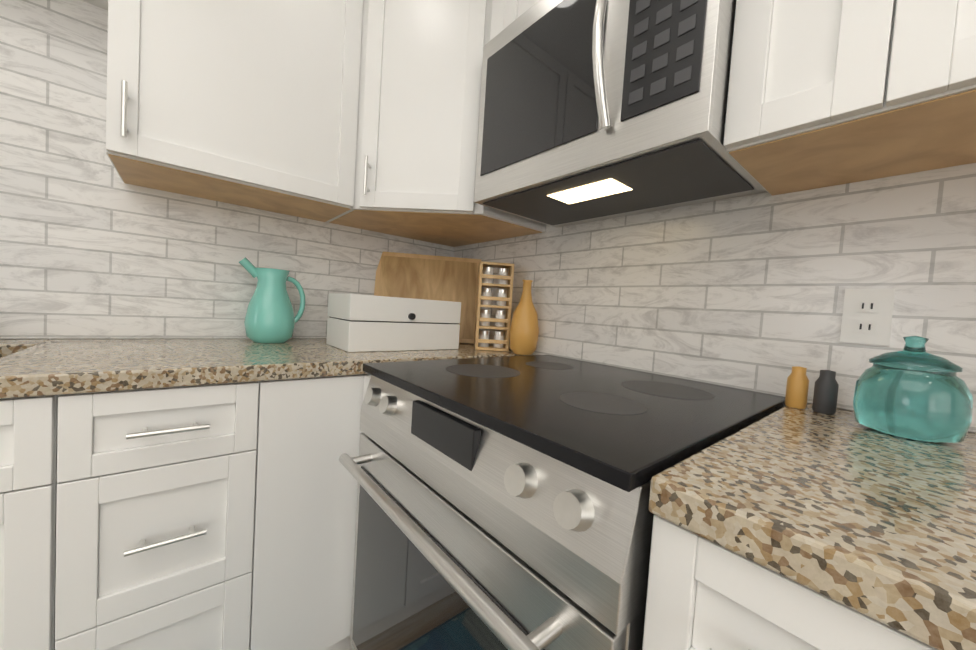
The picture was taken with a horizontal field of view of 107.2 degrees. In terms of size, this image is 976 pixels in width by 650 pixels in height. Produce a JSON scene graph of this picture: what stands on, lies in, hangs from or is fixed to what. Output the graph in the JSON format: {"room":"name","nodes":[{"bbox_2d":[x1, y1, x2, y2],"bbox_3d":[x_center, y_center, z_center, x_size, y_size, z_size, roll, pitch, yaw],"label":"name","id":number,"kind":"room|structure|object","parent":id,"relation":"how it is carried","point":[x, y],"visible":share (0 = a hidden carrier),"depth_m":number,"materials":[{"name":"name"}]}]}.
{"room":"kitchen","nodes":[
{"label":"kitchen","id":0,"kind":"room"},
{"bbox_2d":[22,338,248,339],"bbox_3d":[-1.694,-0.257,0.775,3.820,2.400,0.120,2,3,-40],"label":"wall","id":1,"kind":"structure","parent":0,"point":[134,338],"depth_m":1.18,"materials":[{"name":"paint"}]},
{"bbox_2d":[83,0,94,4],"bbox_3d":[-1.317,-1.187,0.699,0.844,0.485,0.337,2,3,-40],"label":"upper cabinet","id":2,"kind":"object","parent":1,"relation":"attached to","point":[89,1],"depth_m":1.05,"materials":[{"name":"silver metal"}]},
{"bbox_2d":[0,0,453,338],"bbox_3d":[-1.593,-0.474,0.757,3.684,1.012,0.006,2,3,-40],"label":"backsplash","id":3,"kind":"structure","parent":1,"relation":"attached to","point":[93,244],"depth_m":1.10,"materials":[{"name":"tile"}]},
{"bbox_2d":[95,0,362,221],"bbox_3d":[-0.778,-0.922,1.177,0.605,0.985,0.337,2,3,-40],"label":"upper cabinet","id":4,"kind":"object","parent":1,"relation":"attached to","point":[250,103],"depth_m":1.06,"materials":[{"name":"white wood"}]},
{"bbox_2d":[327,0,545,246],"bbox_3d":[-0.195,-0.896,1.466,0.657,0.989,0.647,2,3,-40],"label":"upper cabinet","id":5,"kind":"object","parent":1,"relation":"attached to","point":[420,75],"visible":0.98,"depth_m":1.24,"materials":[{"name":"white wood"}]},
{"bbox_2d":[490,224,975,432],"bbox_3d":[1.336,-0.041,0.226,0.120,2.400,7.240,2,3,-40],"label":"wall","id":6,"kind":"structure","parent":0,"point":[807,402],"depth_m":0.83,"materials":[{"name":"paint"}]},
{"bbox_2d":[490,0,538,39],"bbox_3d":[0.381,-1.090,1.028,0.347,0.491,0.727,2,3,-40],"label":"upper cabinet","id":7,"kind":"object","parent":6,"relation":"attached to","point":[504,12],"depth_m":1.14,"materials":[{"name":"white wood"}]},
{"bbox_2d":[474,0,766,227],"bbox_3d":[0.314,-0.598,0.984,0.484,0.488,0.671,2,3,-40],"label":"over-the-range microwave","id":8,"kind":"object","parent":7,"relation":"attached to","point":[593,110],"visible":0.98,"depth_m":0.83,"materials":[{"name":"silver metal"}]},
{"bbox_2d":[454,163,975,431],"bbox_3d":[0.706,-0.084,0.879,0.006,0.513,2.811,2,3,-40],"label":"backsplash","id":9,"kind":"structure","parent":6,"relation":"attached to","point":[746,292],"depth_m":0.90,"materials":[{"name":"tile"}]},
{"bbox_2d":[840,289,894,345],"bbox_3d":[0.797,-0.018,0.758,0.006,0.116,0.072,2,3,-40],"label":"electrical outlet","id":10,"kind":"object","parent":9,"relation":"attached to","point":[867,316],"visible":1,"depth_m":0.76,"materials":[{"name":"white plastic"}]},
{"bbox_2d":[723,0,840,195],"bbox_3d":[0.682,-0.807,0.661,0.347,0.985,0.259,2,3,-40],"label":"upper cabinet","id":11,"kind":"object","parent":6,"relation":"attached to","point":[776,56],"depth_m":0.63,"materials":[{"name":"white wood"}]},
{"bbox_2d":[814,0,975,183],"bbox_3d":[0.794,-0.795,0.527,0.347,0.985,0.317,2,3,-40],"label":"upper cabinet","id":12,"kind":"object","parent":6,"relation":"attached to","point":[824,93],"depth_m":0.53,"materials":[{"name":"white wood"}]},
{"bbox_3d":[-1.722,1.099,-2.228,7.910,0.050,7.240,2,3,-40],"label":"floor","id":13,"kind":"structure","parent":0,"visible":0},
{"bbox_2d":[0,381,267,649],"bbox_3d":[-0.928,0.546,1.009,0.383,0.876,0.617,2,3,-40],"label":"base cabinet","id":14,"kind":"object","parent":13,"relation":"on","point":[212,517],"depth_m":0.75,"materials":[{"name":"white wood"}]},
{"bbox_2d":[0,338,532,398],"bbox_3d":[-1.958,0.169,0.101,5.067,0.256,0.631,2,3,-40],"label":"countertop","id":15,"kind":"structure","parent":14,"relation":"on","point":[28,367],"depth_m":0.89,"materials":[{"name":"stone"}]},
{"bbox_2d":[239,257,305,342],"bbox_3d":[-0.783,-0.086,1.311,0.216,0.295,0.160,2,3,-40],"label":"pitcher","id":16,"kind":"object","parent":15,"relation":"on","point":[269,317],"visible":1,"depth_m":1.26,"materials":[{"name":"teal ceramic"}]},
{"bbox_2d":[326,293,460,351],"bbox_3d":[-0.354,-0.010,1.395,0.440,0.190,0.252,2,3,-40],"label":"bread box","id":17,"kind":"object","parent":15,"relation":"on","point":[361,323],"visible":1,"depth_m":1.28,"materials":[{"name":"white wood"}]},
{"bbox_2d":[374,251,480,343],"bbox_3d":[-0.285,-0.128,1.701,0.489,0.408,0.084,3,2,-7],"label":"cutting board","id":18,"kind":"object","parent":15,"relation":"on","point":[426,277],"visible":0.69,"depth_m":1.70,"materials":[{"name":"brown wood"}]},
{"bbox_2d":[474,261,513,350],"bbox_3d":[0.023,-0.076,1.517,0.140,0.360,0.100,3,2,-5],"label":"spice rack","id":19,"kind":"object","parent":15,"relation":"on","point":[502,299],"visible":1,"depth_m":1.49,"materials":[{"name":"wood"},{"name":"clear glass"},{"name":"brushed metal"}]},
{"bbox_2d":[510,280,538,354],"bbox_3d":[0.148,-0.031,1.429,0.116,0.293,0.116,2,3,-40],"label":"bottle","id":20,"kind":"object","parent":15,"relation":"on","point":[524,330],"visible":1,"depth_m":1.39,"materials":[{"name":"ceramic"}]},
{"bbox_2d":[260,374,367,649],"bbox_3d":[-0.678,0.553,1.219,0.269,0.876,0.617,2,3,-40],"label":"base cabinet","id":21,"kind":"object","parent":13,"relation":"on","point":[307,556],"depth_m":0.97,"materials":[{"name":"white wood"}]},
{"bbox_2d":[339,355,785,649],"bbox_3d":[0.138,0.595,0.903,0.808,0.922,0.753,2,3,-40],"label":"range","id":22,"kind":"object","parent":13,"relation":"on","point":[502,503],"visible":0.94,"depth_m":0.59,"materials":[{"name":"silver metal"}]},
{"bbox_2d":[642,515,937,649],"bbox_3d":[0.513,0.658,0.535,0.707,0.876,0.280,2,3,-40],"label":"base cabinet","id":23,"kind":"object","parent":13,"relation":"on","point":[703,593],"depth_m":0.34,"materials":[{"name":"white wood"}]},
{"bbox_2d":[649,403,975,649],"bbox_3d":[0.865,0.238,0.122,0.717,0.040,1.303,2,3,-40],"label":"countertop","id":24,"kind":"structure","parent":23,"relation":"on","point":[844,508],"depth_m":0.35,"materials":[{"name":"stone"}]},
{"bbox_2d":[853,336,972,442],"bbox_3d":[0.719,0.102,0.613,0.132,0.169,0.132,2,3,-40],"label":"glass jar","id":25,"kind":"object","parent":24,"relation":"on","point":[913,390],"visible":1,"depth_m":0.57,"materials":[{"name":"teal glass"}]}
]}

